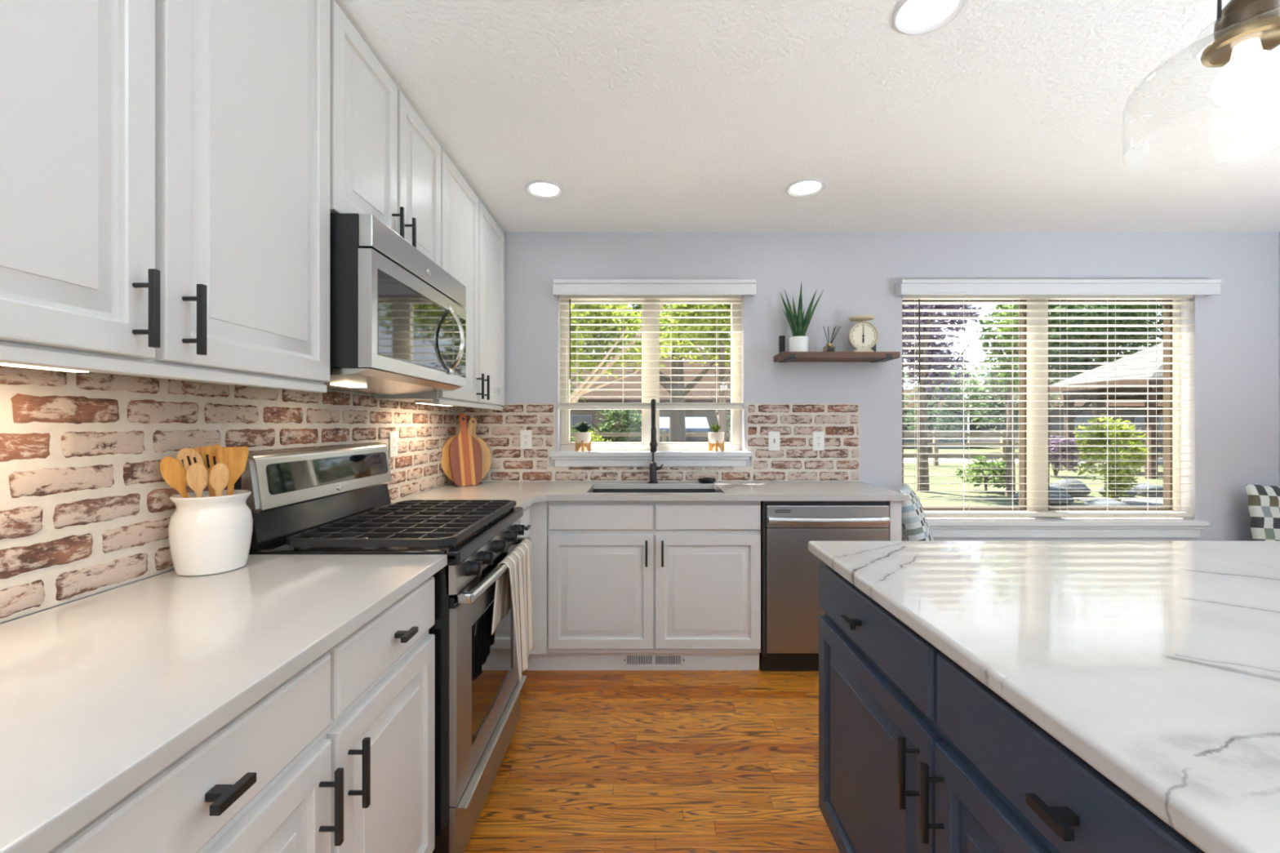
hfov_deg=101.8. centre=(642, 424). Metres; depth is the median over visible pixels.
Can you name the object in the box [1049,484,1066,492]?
boulder
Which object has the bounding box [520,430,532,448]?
wall outlet
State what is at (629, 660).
air register
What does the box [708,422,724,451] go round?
planter
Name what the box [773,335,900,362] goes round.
wall shelf
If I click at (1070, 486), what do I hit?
boulder
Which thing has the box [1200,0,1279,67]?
socket
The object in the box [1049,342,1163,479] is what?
pavilion
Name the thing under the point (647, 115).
ceiling
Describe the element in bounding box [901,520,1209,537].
sill
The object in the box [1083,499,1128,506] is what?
boulder
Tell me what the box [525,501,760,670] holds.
base cabinet
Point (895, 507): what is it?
end panel
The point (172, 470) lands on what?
wooden spoon
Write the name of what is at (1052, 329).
tree
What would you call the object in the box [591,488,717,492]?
sink
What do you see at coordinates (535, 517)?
base cabinet
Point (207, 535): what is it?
utensil crock
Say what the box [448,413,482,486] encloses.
cutting board
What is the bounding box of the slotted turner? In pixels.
[191,444,221,497]
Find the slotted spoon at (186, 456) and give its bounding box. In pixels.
[176,447,204,497]
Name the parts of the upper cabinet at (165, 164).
door, handle, light rail, handle, door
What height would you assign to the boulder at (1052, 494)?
0.332 m
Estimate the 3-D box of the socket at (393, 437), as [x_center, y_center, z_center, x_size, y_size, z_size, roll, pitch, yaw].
[-1.126,0.091,2.360,0.002,0.068,0.034,0,0,0]
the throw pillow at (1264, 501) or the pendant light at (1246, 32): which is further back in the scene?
the throw pillow at (1264, 501)
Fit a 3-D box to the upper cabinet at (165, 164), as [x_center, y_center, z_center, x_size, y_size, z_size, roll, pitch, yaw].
[-0.960,-0.628,0.910,0.325,1.088,0.978,0,0,0]
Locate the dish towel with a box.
[491,538,533,681]
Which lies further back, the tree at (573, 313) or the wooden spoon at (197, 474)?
the tree at (573, 313)
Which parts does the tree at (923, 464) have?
crown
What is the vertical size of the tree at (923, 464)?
5.027 m
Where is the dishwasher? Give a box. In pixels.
[760,501,889,671]
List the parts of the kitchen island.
handle, drawer, door, handle, handle, door, handle, drawer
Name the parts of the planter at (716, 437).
pot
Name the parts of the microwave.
door, handle, control panel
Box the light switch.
[768,431,779,450]
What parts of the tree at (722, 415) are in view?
crown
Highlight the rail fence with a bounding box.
[569,430,1163,466]
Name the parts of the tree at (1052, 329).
crown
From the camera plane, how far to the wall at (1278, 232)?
3.18 m
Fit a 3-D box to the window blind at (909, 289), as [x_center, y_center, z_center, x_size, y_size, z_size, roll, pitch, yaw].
[2.499,-0.147,3.168,1.911,1.431,0.143,0,0,0]
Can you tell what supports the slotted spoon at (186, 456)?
in the utensil crock
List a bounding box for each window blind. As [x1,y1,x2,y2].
[552,279,756,409]
[894,279,1222,516]
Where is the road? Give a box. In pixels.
[903,457,1163,463]
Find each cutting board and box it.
[440,417,491,481]
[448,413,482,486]
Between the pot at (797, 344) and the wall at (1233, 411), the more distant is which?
the wall at (1233, 411)
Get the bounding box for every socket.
[392,436,395,451]
[523,434,528,444]
[815,435,821,446]
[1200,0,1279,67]
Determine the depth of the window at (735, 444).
3.27 m
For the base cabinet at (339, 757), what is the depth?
0.89 m
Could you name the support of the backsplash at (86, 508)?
attached to the wall at (328, 389)
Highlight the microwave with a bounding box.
[324,213,466,395]
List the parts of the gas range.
burner, burner, knob, knob panel, door, trim, drawer, knob, handle, handle, knob, knob, knob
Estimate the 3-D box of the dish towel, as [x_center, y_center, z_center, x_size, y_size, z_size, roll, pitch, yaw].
[-0.457,0.682,1.880,0.070,0.442,0.410,0,0,0]
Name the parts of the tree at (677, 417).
crown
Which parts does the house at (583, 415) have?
pane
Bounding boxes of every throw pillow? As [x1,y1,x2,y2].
[897,483,933,541]
[1245,484,1279,541]
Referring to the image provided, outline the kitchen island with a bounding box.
[818,561,1204,852]
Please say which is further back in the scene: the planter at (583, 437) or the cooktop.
the planter at (583, 437)
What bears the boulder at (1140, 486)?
on the lawn
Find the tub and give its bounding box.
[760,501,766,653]
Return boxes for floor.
[463,653,839,852]
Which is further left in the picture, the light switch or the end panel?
the light switch
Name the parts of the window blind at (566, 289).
ladder cord, ladder cord, rail, ladder cord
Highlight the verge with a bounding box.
[903,436,1163,453]
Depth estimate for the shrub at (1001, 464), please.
11.18 m
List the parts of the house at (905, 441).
pane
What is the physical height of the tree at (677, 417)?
6.866 m
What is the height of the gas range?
1.190 m
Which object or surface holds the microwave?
attached to the upper cabinet at (385, 162)
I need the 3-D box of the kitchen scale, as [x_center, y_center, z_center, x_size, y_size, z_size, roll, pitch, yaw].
[1.300,-0.526,3.080,0.172,0.222,0.131,0,0,0]
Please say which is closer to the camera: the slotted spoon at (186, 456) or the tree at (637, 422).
the slotted spoon at (186, 456)
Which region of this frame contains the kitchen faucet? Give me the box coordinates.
[648,399,662,483]
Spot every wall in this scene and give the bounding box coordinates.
[0,389,453,624]
[502,231,1278,541]
[1278,231,1279,486]
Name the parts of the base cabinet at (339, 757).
drawer, handle, door, handle, handle, drawer, door, handle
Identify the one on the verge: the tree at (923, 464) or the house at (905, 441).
the house at (905, 441)
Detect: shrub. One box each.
[589,430,610,442]
[952,455,1005,492]
[1049,434,1083,475]
[1072,413,1151,501]
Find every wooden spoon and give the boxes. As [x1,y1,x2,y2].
[160,456,189,497]
[186,462,208,497]
[208,462,230,496]
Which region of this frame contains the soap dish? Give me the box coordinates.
[697,477,715,483]
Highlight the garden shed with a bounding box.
[640,417,709,442]
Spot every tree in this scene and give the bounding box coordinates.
[569,304,667,410]
[569,336,593,401]
[569,409,641,442]
[601,304,728,442]
[659,304,730,442]
[716,410,730,442]
[903,304,982,492]
[903,360,992,453]
[959,349,1063,432]
[976,304,1018,496]
[979,304,1163,450]
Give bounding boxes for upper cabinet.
[0,0,329,392]
[329,0,440,266]
[373,148,504,410]
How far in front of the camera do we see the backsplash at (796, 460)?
3.17 m
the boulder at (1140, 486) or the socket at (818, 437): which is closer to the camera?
the socket at (818, 437)
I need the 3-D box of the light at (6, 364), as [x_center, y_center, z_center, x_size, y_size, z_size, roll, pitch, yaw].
[-1.002,-0.099,0.740,0.035,0.013,0.400,0,0,0]
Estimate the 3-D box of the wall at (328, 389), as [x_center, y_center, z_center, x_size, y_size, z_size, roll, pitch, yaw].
[-1.224,0.046,0.020,0.160,2.440,6.640,0,0,0]
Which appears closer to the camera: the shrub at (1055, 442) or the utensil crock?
the utensil crock
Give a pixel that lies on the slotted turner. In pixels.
(208, 454)
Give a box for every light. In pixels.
[0,362,91,372]
[413,400,452,406]
[524,180,564,198]
[785,178,826,196]
[891,0,968,35]
[1122,0,1279,136]
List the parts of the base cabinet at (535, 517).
drawer, handle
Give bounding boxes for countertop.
[0,554,447,852]
[391,481,909,510]
[808,541,1279,852]
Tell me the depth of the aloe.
3.06 m
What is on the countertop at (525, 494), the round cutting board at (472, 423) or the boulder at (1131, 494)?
the round cutting board at (472, 423)
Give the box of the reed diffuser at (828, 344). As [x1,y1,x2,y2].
[822,325,840,351]
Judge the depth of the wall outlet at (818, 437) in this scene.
3.16 m
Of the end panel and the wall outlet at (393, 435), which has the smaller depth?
the wall outlet at (393, 435)
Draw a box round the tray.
[848,314,875,321]
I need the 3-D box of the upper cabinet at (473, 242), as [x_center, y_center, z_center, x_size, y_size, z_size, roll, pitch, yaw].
[-0.960,-0.628,2.667,0.325,1.088,0.991,0,0,0]
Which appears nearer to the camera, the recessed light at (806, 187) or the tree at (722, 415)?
the recessed light at (806, 187)
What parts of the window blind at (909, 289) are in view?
ladder cord, ladder cord, ladder cord, rail, ladder cord, ladder cord, ladder cord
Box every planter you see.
[573,422,591,451]
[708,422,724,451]
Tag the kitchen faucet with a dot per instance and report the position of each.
(653, 444)
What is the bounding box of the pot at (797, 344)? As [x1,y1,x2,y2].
[788,336,808,351]
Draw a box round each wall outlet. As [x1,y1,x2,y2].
[389,431,397,457]
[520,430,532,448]
[813,431,824,450]
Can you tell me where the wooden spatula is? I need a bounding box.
[217,446,248,495]
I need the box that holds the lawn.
[903,463,1163,506]
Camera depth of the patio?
9.63 m
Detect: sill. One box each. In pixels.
[549,450,751,466]
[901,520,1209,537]
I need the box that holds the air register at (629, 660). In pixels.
[622,653,685,666]
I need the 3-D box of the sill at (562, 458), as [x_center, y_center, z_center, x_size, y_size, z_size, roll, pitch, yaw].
[0.049,0.213,3.200,1.224,0.092,0.130,0,0,0]
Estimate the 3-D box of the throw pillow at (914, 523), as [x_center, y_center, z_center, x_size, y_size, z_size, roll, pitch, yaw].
[1.542,0.574,2.933,0.193,0.440,0.405,0,0,28]
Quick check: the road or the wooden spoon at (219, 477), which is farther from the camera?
the road
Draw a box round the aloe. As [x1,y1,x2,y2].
[779,282,823,351]
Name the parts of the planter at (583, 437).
pot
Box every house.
[569,355,730,442]
[903,389,976,448]
[969,368,1163,451]
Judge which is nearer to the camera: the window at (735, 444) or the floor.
the floor
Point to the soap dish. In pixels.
(704, 480)
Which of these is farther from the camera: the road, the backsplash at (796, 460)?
the road
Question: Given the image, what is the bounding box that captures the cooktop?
[248,506,523,565]
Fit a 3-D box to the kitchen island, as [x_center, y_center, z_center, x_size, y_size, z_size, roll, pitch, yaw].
[1.054,0.826,0.943,1.133,0.880,1.226,0,0,0]
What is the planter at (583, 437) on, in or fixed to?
on the sill at (562, 458)
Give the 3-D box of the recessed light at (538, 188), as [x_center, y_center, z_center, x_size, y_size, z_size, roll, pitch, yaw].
[-0.490,-1.169,2.600,0.192,0.008,0.192,0,0,0]
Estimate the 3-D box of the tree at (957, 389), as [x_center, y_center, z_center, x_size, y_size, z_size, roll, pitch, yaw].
[13.159,-0.871,23.811,5.384,4.790,3.162,0,0,0]
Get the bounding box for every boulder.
[1013,487,1074,506]
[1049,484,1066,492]
[1051,478,1090,497]
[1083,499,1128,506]
[1098,484,1137,497]
[1132,484,1163,497]
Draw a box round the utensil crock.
[168,489,253,576]
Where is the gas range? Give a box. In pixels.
[234,442,531,852]
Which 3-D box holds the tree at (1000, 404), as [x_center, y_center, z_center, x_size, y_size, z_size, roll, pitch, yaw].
[19.193,-1.465,27.050,4.887,5.966,3.423,0,0,0]
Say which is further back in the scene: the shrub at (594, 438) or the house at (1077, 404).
the house at (1077, 404)
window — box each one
[560,299,741,451]
[902,299,1180,517]
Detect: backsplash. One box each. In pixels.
[0,365,456,622]
[456,403,859,481]
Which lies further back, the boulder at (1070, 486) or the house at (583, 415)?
the house at (583, 415)
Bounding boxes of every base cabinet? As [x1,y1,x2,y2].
[48,576,435,852]
[518,501,547,656]
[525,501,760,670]
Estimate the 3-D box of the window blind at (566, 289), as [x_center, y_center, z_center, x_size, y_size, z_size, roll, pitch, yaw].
[0.073,-0.477,3.168,1.219,0.772,0.143,0,0,0]
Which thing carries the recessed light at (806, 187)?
in the ceiling
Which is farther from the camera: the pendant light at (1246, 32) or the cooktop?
the cooktop
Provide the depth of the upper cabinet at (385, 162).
1.64 m
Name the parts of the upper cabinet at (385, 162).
door, handle, handle, door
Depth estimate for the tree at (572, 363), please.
10.30 m
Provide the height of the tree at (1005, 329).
4.613 m
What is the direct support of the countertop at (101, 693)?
on the base cabinet at (339, 757)
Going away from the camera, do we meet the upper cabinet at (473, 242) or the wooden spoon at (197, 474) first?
the wooden spoon at (197, 474)
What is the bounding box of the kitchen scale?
[847,314,878,351]
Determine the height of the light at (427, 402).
0.013 m
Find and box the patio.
[1072,497,1163,506]
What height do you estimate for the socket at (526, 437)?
0.068 m
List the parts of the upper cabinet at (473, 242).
door, light rail, handle, handle, door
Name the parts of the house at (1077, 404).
pane, pane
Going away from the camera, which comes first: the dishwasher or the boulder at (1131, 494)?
the dishwasher
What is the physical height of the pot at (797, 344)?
0.096 m
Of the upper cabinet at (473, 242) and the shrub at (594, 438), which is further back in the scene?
the shrub at (594, 438)
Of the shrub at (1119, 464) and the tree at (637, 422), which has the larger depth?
the tree at (637, 422)
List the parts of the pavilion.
post, post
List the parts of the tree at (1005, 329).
crown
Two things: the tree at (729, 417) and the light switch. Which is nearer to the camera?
the light switch
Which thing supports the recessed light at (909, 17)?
in the ceiling
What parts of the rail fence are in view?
post, rail, post, post, rail, rail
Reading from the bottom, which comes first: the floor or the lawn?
the floor
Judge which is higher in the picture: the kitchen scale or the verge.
the kitchen scale
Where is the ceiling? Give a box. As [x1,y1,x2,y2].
[334,0,1279,231]
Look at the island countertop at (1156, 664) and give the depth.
0.83 m
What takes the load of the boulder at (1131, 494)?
on the lawn
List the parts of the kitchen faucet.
holder arm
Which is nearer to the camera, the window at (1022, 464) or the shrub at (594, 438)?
the window at (1022, 464)
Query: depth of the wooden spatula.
1.28 m
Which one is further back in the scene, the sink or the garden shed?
the garden shed
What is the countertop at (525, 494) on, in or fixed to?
on the base cabinet at (624, 576)
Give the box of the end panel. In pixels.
[886,501,901,541]
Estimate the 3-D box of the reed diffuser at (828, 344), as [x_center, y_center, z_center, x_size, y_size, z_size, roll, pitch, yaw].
[1.130,-0.502,3.094,0.106,0.173,0.072,0,0,0]
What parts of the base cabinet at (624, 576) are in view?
drawer, door, handle, handle, drawer, door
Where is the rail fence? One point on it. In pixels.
(664, 434)
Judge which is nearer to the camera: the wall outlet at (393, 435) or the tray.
the wall outlet at (393, 435)

